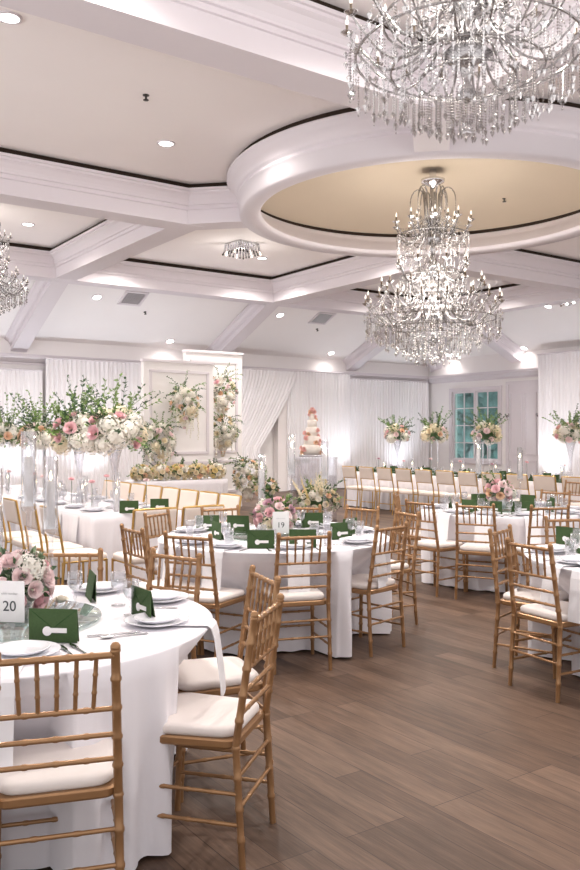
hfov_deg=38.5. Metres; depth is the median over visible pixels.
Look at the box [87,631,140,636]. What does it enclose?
fork
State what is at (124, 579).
water goblet
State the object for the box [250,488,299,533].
flower arrangement
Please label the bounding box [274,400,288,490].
wall column
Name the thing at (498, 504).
envelope
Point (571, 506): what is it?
dinner plate
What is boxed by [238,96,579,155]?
trim
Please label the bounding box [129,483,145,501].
padded chair
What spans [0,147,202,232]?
ceiling beam
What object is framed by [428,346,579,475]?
wall
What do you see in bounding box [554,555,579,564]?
dinner plate
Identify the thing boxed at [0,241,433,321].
trim
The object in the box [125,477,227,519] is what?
table
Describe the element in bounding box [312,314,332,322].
grille
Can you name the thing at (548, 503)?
envelope
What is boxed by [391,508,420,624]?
banquet chair
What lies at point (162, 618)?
dinner plate
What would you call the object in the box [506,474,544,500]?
padded chair
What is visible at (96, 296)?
recessed light
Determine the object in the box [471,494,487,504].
envelope
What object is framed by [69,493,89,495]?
dinner plate
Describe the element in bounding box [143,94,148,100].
sprinkler
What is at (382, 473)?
padded chair
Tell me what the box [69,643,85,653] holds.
knife
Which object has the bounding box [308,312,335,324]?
ceiling vent
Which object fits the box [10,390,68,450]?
flower arrangement
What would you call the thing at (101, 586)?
dinner plate
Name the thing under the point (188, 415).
flowers
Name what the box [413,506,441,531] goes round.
folded napkin
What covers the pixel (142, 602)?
envelope
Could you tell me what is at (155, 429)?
flowers
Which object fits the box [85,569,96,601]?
envelope
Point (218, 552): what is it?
folded napkin
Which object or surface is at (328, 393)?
drape
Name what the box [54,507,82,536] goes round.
folded napkin
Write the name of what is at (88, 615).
disc
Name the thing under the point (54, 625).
envelope
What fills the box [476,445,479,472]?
candle
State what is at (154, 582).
seat cushion
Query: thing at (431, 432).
flower arrangement
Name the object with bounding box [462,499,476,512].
envelope
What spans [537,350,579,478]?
drape
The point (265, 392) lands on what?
curtain
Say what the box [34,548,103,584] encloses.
banquet chair
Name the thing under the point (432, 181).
crystal chandelier
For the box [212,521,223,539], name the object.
envelope
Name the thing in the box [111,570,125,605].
water goblet
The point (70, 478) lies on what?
bud vase
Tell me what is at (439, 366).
trim
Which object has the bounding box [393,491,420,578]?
banquet chair
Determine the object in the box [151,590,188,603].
dinner plate
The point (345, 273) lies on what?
ceiling beam
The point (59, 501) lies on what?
dinner plate
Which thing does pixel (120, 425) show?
flower arrangement
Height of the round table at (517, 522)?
0.760 m
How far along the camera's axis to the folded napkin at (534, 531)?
7.94 m
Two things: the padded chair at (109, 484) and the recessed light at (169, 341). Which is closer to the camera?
the padded chair at (109, 484)
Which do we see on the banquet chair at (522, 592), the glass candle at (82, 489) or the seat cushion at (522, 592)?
the seat cushion at (522, 592)
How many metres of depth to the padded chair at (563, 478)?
12.76 m
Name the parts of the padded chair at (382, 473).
leg, backrest, leg, seat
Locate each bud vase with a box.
[68,477,74,503]
[104,474,108,498]
[143,478,149,506]
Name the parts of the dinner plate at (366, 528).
plate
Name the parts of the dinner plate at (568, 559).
plate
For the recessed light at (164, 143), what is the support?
in the ceiling
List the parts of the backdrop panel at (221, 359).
moulding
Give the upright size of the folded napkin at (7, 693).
0.308 m
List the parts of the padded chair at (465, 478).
leg, seat, backrest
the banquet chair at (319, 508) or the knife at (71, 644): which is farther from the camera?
the banquet chair at (319, 508)
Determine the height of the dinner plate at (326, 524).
0.029 m
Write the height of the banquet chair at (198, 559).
0.927 m
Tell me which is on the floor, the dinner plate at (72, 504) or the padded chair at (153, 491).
the padded chair at (153, 491)
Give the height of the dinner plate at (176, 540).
0.029 m
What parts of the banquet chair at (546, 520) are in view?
leg, rail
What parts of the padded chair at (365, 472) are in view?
leg, backrest, leg, seat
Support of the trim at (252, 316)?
attached to the wall at (38, 347)
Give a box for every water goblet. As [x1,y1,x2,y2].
[67,571,82,598]
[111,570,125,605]
[123,579,138,615]
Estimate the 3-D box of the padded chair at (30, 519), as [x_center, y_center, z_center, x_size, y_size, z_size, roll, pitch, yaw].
[-2.314,1.097,8.061,0.503,0.917,0.439,0,0,-35]
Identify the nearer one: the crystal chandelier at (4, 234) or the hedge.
the crystal chandelier at (4, 234)
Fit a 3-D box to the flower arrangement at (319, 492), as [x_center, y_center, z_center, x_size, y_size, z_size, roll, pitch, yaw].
[0.503,1.045,14.359,0.835,1.020,0.859,0,0,41]
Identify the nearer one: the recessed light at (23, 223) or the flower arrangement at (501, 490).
the flower arrangement at (501, 490)
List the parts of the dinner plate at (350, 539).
plate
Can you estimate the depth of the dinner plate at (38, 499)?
9.84 m
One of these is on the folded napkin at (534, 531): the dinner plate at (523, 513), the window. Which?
the dinner plate at (523, 513)
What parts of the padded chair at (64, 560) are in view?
leg, backrest, leg, seat, seat rail, leg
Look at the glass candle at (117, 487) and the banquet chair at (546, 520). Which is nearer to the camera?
the banquet chair at (546, 520)
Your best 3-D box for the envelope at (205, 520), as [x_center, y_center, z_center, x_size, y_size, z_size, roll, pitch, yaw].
[-0.681,0.728,6.869,0.191,0.129,0.029,0,0,-9]
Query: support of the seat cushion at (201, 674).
on the banquet chair at (201, 675)
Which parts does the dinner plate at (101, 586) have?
plate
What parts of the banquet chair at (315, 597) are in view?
leg, seat frame, rail, rail, rail, rail, leg, leg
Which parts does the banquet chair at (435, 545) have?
leg, rail, rail, rail, rail, leg, seat frame, leg, leg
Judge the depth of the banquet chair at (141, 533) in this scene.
5.84 m
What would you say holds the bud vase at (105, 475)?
on the table at (95, 529)
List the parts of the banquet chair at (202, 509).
rail, leg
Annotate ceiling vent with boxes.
[117,290,148,305]
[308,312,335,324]
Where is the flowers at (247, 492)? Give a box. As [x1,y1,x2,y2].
[223,452,265,501]
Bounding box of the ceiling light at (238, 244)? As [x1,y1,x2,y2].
[222,239,261,259]
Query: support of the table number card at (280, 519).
on the disc at (241, 535)
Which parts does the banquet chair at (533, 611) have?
leg, rail, rail, rail, rail, seat frame, leg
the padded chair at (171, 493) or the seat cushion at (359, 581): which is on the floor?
the padded chair at (171, 493)
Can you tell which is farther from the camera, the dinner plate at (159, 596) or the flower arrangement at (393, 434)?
the flower arrangement at (393, 434)
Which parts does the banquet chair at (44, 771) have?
leg, rail, rail, seat frame, rail, rail, leg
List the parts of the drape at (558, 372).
rod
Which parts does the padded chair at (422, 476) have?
leg, backrest, leg, seat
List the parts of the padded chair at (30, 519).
leg, backrest, leg, seat, leg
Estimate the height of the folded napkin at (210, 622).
0.308 m
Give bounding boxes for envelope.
[29,608,78,642]
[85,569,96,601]
[119,501,138,512]
[131,585,154,617]
[150,499,168,507]
[196,515,218,530]
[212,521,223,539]
[227,515,249,530]
[247,530,273,547]
[289,529,315,547]
[301,512,322,527]
[330,522,351,539]
[343,517,356,533]
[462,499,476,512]
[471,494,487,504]
[483,501,501,513]
[511,501,529,513]
[520,494,535,506]
[545,499,554,512]
[556,526,579,544]
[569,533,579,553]
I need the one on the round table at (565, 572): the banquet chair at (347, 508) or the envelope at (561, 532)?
the envelope at (561, 532)
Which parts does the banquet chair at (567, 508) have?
leg, rail, rail, rail, leg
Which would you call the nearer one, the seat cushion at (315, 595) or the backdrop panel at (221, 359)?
the seat cushion at (315, 595)
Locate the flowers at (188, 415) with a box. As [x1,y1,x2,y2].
[164,370,205,439]
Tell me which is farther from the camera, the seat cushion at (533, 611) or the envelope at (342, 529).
the envelope at (342, 529)
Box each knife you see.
[61,645,71,653]
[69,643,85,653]
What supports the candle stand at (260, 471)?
on the disc at (241, 535)
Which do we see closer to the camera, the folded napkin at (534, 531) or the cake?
the folded napkin at (534, 531)
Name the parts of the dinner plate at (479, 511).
plate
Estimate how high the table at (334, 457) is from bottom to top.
1.170 m
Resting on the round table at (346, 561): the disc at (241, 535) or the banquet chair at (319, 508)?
the disc at (241, 535)
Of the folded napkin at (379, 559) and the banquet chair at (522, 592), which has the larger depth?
the folded napkin at (379, 559)
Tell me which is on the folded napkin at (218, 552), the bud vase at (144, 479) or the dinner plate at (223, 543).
the dinner plate at (223, 543)
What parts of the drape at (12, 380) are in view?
rod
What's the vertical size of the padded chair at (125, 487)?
0.917 m
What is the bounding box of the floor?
[31,488,579,869]
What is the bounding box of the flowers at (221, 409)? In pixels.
[213,362,242,416]
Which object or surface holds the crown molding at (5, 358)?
attached to the wall at (38, 347)
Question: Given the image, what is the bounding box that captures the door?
[506,380,537,477]
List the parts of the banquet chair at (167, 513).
leg, rail, leg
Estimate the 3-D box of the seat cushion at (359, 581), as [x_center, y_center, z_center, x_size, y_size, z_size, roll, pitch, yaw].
[0.541,1.076,6.114,0.375,0.042,0.395,0,0,44]
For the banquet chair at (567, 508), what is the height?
0.927 m
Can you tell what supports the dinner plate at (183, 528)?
on the folded napkin at (174, 530)
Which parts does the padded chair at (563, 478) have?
backrest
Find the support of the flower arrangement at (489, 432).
on the table at (351, 494)
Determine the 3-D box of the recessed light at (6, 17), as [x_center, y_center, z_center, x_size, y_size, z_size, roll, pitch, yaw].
[-2.450,-3.637,7.238,0.230,0.016,0.230,0,0,-35]
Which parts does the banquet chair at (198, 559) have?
leg, rail, rail, leg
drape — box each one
[0,368,42,487]
[46,357,140,495]
[287,369,350,490]
[350,378,428,470]
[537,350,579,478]
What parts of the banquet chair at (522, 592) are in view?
leg, rail, rail, rail, rail, leg, seat frame, leg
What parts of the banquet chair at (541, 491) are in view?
rail, leg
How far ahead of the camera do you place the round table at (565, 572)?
5.68 m
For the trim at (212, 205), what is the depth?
12.06 m
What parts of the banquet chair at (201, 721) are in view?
leg, seat frame, leg, rail, rail, rail, rail, leg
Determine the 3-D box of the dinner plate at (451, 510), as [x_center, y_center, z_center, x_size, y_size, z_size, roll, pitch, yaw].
[1.678,0.767,8.412,0.274,0.029,0.274,0,0,-37]
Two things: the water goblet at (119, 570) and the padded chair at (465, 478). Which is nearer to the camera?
the water goblet at (119, 570)
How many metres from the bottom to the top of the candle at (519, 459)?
0.273 m
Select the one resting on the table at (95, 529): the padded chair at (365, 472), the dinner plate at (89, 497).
the dinner plate at (89, 497)
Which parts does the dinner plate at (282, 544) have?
plate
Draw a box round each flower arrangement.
[0,392,37,447]
[0,545,58,615]
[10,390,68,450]
[41,375,113,501]
[69,372,163,508]
[126,455,153,481]
[146,456,173,480]
[168,457,194,479]
[188,459,208,479]
[205,458,226,478]
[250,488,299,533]
[251,470,280,496]
[290,468,342,513]
[379,415,413,459]
[418,406,452,443]
[457,406,507,472]
[481,470,516,507]
[541,404,579,473]
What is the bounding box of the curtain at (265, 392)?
[242,367,296,491]
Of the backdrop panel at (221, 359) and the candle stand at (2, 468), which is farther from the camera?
the backdrop panel at (221, 359)
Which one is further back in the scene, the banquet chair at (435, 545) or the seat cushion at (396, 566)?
the banquet chair at (435, 545)
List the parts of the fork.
handle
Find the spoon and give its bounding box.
[100,632,147,637]
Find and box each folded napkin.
[0,665,23,766]
[39,503,67,531]
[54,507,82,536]
[71,510,104,541]
[162,542,207,583]
[170,530,206,532]
[173,617,225,695]
[201,546,240,590]
[282,548,309,592]
[341,541,387,587]
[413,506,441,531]
[437,512,467,540]
[474,514,491,544]
[515,514,541,544]
[517,549,564,590]
[540,562,577,611]
[568,567,579,623]
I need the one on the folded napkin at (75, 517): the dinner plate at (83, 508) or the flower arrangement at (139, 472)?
the dinner plate at (83, 508)
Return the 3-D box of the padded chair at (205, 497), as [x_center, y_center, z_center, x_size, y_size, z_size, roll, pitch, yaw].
[-1.101,1.097,9.264,0.503,0.917,0.439,0,0,-35]
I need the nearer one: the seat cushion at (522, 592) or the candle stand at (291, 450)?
the seat cushion at (522, 592)
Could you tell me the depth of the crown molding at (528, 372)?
24.34 m
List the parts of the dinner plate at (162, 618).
plate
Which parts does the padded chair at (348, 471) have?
leg, backrest, leg, seat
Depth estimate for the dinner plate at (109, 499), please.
9.84 m
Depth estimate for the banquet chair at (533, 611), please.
4.99 m
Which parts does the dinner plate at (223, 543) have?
plate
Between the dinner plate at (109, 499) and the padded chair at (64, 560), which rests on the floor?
the padded chair at (64, 560)
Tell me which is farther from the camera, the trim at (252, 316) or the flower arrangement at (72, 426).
the trim at (252, 316)
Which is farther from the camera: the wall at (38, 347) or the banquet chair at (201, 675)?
the wall at (38, 347)
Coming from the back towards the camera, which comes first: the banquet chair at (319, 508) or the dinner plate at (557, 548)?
the banquet chair at (319, 508)
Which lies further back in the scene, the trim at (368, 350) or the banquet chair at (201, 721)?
the trim at (368, 350)
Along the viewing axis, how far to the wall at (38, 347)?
21.31 m
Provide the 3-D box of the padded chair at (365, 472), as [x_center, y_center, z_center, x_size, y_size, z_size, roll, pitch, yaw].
[1.721,1.097,16.874,0.503,0.917,0.439,0,0,-35]
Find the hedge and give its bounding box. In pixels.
[457,392,497,458]
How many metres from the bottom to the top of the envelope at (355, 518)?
0.129 m
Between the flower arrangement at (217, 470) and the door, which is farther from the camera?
the door
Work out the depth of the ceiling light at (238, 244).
15.70 m
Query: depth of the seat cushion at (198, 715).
3.11 m
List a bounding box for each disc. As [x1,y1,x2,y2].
[0,599,101,641]
[225,528,322,541]
[477,505,536,511]
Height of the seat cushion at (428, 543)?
0.042 m
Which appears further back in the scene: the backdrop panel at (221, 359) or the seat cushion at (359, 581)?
the backdrop panel at (221, 359)
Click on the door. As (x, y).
(521, 396)
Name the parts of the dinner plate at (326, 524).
plate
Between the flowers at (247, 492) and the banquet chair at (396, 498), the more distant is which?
the flowers at (247, 492)
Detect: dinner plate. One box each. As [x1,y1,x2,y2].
[0,640,60,658]
[33,497,45,500]
[55,500,69,503]
[62,503,87,506]
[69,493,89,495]
[71,581,126,593]
[79,507,105,510]
[87,496,107,498]
[103,498,124,501]
[124,611,189,627]
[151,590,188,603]
[174,536,206,543]
[175,526,208,531]
[207,540,245,547]
[274,542,310,548]
[315,522,338,527]
[339,536,373,542]
[356,526,373,531]
[421,503,444,506]
[442,508,467,512]
[473,510,500,514]
[511,511,539,515]
[535,544,570,552]
[553,509,579,512]
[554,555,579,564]
[557,505,579,508]
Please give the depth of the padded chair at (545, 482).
13.15 m
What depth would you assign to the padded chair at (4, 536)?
8.84 m
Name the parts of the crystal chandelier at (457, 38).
arm, arm, arm, arm, arm, arm, arm, arm, arm, arm, arm, arm, arm, arm, arm, stem, arm, arm, arm, arm, arm, arm, arm, arm, arm, arm, arm, arm, arm, arm, arm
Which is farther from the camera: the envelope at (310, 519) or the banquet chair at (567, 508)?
the banquet chair at (567, 508)
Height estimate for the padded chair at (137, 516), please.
0.917 m
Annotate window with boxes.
[449,386,501,464]
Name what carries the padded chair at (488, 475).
on the floor
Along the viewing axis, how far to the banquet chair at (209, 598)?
5.43 m
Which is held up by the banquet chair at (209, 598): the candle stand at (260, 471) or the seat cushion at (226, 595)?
the seat cushion at (226, 595)
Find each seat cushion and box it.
[0,739,112,795]
[134,578,194,589]
[163,692,258,737]
[178,656,258,690]
[186,586,244,602]
[260,585,323,601]
[351,574,394,588]
[391,559,408,569]
[402,530,420,536]
[417,539,462,547]
[460,542,504,551]
[503,587,568,602]
[520,600,568,620]
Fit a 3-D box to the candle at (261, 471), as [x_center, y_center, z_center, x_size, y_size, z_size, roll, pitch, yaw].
[-0.230,0.370,6.750,0.040,0.286,0.039,0,0,0]
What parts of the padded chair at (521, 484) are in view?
backrest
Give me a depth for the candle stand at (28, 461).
3.77 m
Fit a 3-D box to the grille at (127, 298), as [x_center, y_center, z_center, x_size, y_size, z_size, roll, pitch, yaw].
[-3.498,-3.042,18.505,0.460,0.008,0.460,0,-24,-35]
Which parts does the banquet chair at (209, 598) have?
leg, rail, rail, rail, rail, leg, leg, seat frame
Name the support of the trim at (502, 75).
attached to the ceiling
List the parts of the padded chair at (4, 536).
leg, seat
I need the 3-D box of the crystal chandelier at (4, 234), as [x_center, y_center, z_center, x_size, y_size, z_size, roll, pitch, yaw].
[-4.710,-2.708,12.951,1.228,1.760,1.247,0,0,-21]
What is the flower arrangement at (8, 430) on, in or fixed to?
on the table at (95, 529)
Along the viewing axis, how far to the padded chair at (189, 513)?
7.51 m
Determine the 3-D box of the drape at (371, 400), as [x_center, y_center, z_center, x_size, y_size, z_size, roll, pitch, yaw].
[3.050,-0.076,25.283,3.200,3.222,0.090,0,0,-35]
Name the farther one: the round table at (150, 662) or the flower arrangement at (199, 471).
the flower arrangement at (199, 471)
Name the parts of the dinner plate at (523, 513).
plate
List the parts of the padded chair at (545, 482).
backrest, leg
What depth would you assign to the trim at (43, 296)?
17.75 m
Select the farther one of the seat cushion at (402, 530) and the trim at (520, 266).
the trim at (520, 266)
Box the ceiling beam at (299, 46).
[0,0,461,130]
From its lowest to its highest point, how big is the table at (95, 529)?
0.749 m
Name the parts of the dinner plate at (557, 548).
plate, charger plate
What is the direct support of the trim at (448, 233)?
attached to the ceiling
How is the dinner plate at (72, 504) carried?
on the folded napkin at (60, 512)
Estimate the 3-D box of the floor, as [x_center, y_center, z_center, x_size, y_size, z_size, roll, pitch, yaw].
[1.989,1.605,11.281,22.200,0.100,22.200,0,0,-35]
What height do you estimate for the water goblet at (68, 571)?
0.155 m
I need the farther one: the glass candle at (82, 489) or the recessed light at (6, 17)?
the glass candle at (82, 489)
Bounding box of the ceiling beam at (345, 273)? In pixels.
[271,256,430,303]
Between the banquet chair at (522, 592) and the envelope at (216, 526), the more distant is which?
the envelope at (216, 526)
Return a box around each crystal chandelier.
[0,229,28,314]
[340,0,579,145]
[362,169,503,366]
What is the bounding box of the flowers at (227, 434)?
[213,412,242,456]
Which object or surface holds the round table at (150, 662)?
on the floor
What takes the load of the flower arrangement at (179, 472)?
on the table at (220, 486)
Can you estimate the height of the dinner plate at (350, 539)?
0.029 m
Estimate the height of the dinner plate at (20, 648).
0.029 m
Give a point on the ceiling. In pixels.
(70, 93)
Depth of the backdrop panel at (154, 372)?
16.44 m
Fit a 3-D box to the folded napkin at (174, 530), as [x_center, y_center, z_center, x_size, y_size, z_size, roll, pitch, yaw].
[-0.855,0.938,6.815,0.309,0.308,0.150,0,0,23]
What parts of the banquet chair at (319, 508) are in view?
rail, leg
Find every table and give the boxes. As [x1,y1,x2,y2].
[0,485,180,586]
[0,585,212,869]
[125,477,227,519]
[157,524,391,657]
[294,456,337,521]
[347,471,579,512]
[421,503,579,591]
[524,543,579,676]
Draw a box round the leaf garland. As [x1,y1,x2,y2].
[355,465,561,482]
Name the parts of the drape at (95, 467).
rod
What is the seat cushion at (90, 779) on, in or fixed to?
on the banquet chair at (44, 771)
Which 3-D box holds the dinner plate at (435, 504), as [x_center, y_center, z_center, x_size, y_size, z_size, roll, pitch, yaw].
[1.557,0.767,9.044,0.274,0.029,0.274,0,0,16]
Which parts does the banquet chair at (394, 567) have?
leg, seat frame, rail, rail, leg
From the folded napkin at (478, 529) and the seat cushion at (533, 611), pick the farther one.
the folded napkin at (478, 529)
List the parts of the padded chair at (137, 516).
leg, leg, seat, backrest, rail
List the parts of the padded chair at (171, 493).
leg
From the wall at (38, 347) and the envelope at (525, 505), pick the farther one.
the wall at (38, 347)
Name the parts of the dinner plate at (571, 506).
plate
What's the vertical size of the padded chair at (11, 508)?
0.917 m
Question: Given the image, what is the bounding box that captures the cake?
[299,407,322,456]
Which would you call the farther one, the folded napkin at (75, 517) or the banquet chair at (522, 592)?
the folded napkin at (75, 517)
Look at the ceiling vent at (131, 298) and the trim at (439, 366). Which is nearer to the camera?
the ceiling vent at (131, 298)
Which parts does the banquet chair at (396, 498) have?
leg, leg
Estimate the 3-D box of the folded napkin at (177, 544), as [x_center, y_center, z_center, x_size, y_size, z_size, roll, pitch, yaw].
[-0.762,0.938,6.024,0.309,0.308,0.150,0,0,-37]
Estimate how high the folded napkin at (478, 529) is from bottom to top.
0.308 m
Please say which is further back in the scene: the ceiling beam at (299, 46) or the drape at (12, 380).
the drape at (12, 380)
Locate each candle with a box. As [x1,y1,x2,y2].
[5,474,8,490]
[24,446,32,505]
[46,471,54,528]
[79,478,85,503]
[113,482,119,510]
[114,472,118,505]
[259,463,263,497]
[322,448,326,478]
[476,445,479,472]
[518,455,521,478]
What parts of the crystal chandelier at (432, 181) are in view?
arm, arm, arm, arm, arm, arm, stem, arm, arm, arm, arm, arm, arm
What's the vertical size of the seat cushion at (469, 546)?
0.042 m
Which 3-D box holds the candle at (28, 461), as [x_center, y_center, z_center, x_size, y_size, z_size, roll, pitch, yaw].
[-1.190,0.187,3.780,0.040,0.273,0.039,0,0,0]
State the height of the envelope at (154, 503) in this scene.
0.129 m
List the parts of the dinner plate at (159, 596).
plate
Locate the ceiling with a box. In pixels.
[0,0,579,365]
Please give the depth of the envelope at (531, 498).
9.20 m
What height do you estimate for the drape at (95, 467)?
3.332 m
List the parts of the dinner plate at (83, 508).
plate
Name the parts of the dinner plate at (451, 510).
plate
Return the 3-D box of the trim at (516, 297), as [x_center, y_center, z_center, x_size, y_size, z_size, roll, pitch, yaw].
[9.386,-3.361,14.770,0.771,0.565,19.430,0,0,-35]
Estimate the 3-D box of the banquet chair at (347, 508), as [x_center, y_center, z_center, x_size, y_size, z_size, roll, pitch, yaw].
[0.502,1.092,7.260,0.421,0.927,0.480,0,0,41]
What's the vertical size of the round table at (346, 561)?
0.760 m
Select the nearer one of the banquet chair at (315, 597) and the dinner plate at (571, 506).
the banquet chair at (315, 597)
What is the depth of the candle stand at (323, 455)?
6.67 m
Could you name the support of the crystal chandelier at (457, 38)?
hanging from the ceiling
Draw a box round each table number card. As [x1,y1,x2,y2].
[0,581,24,628]
[273,512,288,536]
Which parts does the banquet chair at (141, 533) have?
leg, rail, rail, rail, rail, leg, leg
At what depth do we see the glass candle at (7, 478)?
11.76 m
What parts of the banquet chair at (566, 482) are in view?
leg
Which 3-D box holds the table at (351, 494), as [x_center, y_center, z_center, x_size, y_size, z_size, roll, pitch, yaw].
[3.672,1.169,15.504,0.956,0.749,7.244,0,0,-35]
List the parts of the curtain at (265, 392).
rod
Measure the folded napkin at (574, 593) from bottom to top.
0.308 m
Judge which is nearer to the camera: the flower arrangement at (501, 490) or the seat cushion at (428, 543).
the seat cushion at (428, 543)
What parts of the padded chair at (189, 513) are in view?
leg, rail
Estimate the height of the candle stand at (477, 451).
0.760 m
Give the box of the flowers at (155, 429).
[138,411,181,468]
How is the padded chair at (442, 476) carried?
on the floor
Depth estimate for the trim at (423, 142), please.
8.71 m
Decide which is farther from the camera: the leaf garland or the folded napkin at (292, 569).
the leaf garland
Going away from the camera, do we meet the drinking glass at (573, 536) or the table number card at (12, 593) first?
the table number card at (12, 593)
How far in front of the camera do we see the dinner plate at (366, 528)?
6.74 m
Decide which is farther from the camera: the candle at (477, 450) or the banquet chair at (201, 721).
the candle at (477, 450)
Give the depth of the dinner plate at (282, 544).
5.73 m
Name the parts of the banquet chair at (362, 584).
leg, leg, seat frame, rail, rail, rail, rail, leg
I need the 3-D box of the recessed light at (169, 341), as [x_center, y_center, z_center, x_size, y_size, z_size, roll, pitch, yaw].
[-3.003,-2.348,20.777,0.229,0.105,0.213,0,0,-42]
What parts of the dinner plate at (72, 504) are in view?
plate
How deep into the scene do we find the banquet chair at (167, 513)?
6.83 m
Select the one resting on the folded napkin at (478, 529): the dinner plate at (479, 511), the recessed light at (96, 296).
the dinner plate at (479, 511)
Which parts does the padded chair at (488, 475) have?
backrest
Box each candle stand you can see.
[2,468,2,509]
[21,431,36,605]
[43,456,57,533]
[258,454,263,528]
[289,442,293,473]
[321,440,328,533]
[475,436,480,475]
[517,447,522,478]
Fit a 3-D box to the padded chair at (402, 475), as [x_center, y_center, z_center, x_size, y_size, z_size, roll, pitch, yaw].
[2.346,1.097,15.981,0.503,0.917,0.439,0,0,-35]
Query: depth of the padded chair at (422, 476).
15.40 m
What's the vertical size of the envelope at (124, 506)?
0.129 m
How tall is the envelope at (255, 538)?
0.129 m
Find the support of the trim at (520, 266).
attached to the ceiling
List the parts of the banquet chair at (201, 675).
leg, seat frame, leg, rail, leg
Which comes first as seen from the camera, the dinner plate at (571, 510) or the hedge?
the dinner plate at (571, 510)
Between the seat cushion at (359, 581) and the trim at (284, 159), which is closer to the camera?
the seat cushion at (359, 581)
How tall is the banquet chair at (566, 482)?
0.927 m
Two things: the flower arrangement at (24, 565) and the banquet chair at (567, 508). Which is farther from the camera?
the banquet chair at (567, 508)
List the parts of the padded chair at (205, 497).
rail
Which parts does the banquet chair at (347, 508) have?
leg, rail, leg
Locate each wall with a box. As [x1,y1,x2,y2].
[0,338,427,488]
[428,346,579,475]
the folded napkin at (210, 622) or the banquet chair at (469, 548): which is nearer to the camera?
the folded napkin at (210, 622)
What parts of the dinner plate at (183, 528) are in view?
plate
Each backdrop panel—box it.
[140,358,214,478]
[182,349,243,505]
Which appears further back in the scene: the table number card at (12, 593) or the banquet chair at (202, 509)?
the banquet chair at (202, 509)
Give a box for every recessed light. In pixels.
[0,10,22,24]
[21,222,34,225]
[92,294,101,299]
[157,140,174,146]
[165,339,174,343]
[276,313,284,317]
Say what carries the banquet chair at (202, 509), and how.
on the floor
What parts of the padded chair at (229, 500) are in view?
rail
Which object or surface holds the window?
in the wall at (438, 393)
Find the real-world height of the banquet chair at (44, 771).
0.927 m
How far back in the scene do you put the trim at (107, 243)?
14.39 m
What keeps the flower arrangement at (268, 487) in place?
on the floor
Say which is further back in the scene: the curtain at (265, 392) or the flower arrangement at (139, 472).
the curtain at (265, 392)
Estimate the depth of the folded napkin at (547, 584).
5.03 m
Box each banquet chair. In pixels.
[0,642,124,869]
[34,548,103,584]
[120,523,203,654]
[143,509,171,574]
[146,548,202,658]
[157,593,283,869]
[163,531,247,656]
[175,564,280,802]
[200,505,239,522]
[257,531,331,674]
[283,504,321,520]
[344,504,379,529]
[351,521,408,656]
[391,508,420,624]
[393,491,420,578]
[405,499,465,596]
[454,502,507,602]
[488,524,570,678]
[505,537,579,702]
[511,504,569,585]
[540,489,570,505]
[544,516,579,544]
[562,480,579,504]
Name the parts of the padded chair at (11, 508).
leg, backrest, leg, seat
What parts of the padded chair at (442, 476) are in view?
backrest, leg, seat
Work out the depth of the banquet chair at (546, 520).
6.47 m
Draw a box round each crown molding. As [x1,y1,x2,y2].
[0,353,427,381]
[428,368,537,383]
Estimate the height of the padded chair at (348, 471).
0.917 m
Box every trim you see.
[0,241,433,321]
[4,280,67,351]
[50,219,188,279]
[187,182,246,229]
[206,303,277,351]
[227,100,579,257]
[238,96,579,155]
[342,319,419,370]
[411,122,452,151]
[415,232,451,266]
[417,249,579,293]
[425,321,447,371]
[428,284,579,322]
[431,0,579,117]
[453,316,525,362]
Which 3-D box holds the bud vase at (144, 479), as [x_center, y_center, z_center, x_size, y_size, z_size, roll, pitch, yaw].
[-1.564,0.631,9.035,0.072,0.322,0.066,0,0,0]
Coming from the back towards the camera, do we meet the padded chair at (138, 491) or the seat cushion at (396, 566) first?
the padded chair at (138, 491)
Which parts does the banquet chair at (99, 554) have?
rail, leg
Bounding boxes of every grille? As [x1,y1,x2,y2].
[121,293,145,304]
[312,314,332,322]
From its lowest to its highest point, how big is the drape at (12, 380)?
3.042 m
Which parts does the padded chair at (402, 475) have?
backrest, leg, seat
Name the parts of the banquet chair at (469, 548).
leg, leg, rail, rail, rail, rail, seat frame, leg, leg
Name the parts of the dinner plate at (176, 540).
charger plate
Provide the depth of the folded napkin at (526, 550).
5.63 m
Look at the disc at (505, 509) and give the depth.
8.74 m
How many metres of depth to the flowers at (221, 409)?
17.27 m
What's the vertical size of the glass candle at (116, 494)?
0.300 m
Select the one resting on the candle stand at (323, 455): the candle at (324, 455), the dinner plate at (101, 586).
the candle at (324, 455)
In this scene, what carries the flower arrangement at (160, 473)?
on the table at (220, 486)
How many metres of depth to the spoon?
3.26 m
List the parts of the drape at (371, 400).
rod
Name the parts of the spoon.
handle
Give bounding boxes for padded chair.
[0,499,43,551]
[3,497,62,568]
[20,501,84,582]
[39,505,107,584]
[102,480,116,498]
[111,507,177,584]
[117,481,131,500]
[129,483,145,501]
[144,485,162,504]
[161,487,179,506]
[178,489,198,509]
[181,504,224,526]
[198,491,219,504]
[219,493,241,516]
[342,466,372,508]
[359,467,390,512]
[376,467,408,514]
[395,468,428,513]
[415,469,448,511]
[435,470,469,503]
[458,471,478,502]
[481,472,518,500]
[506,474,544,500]
[533,475,572,505]
[561,476,579,505]
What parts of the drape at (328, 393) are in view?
rod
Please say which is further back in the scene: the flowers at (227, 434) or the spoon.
the flowers at (227, 434)

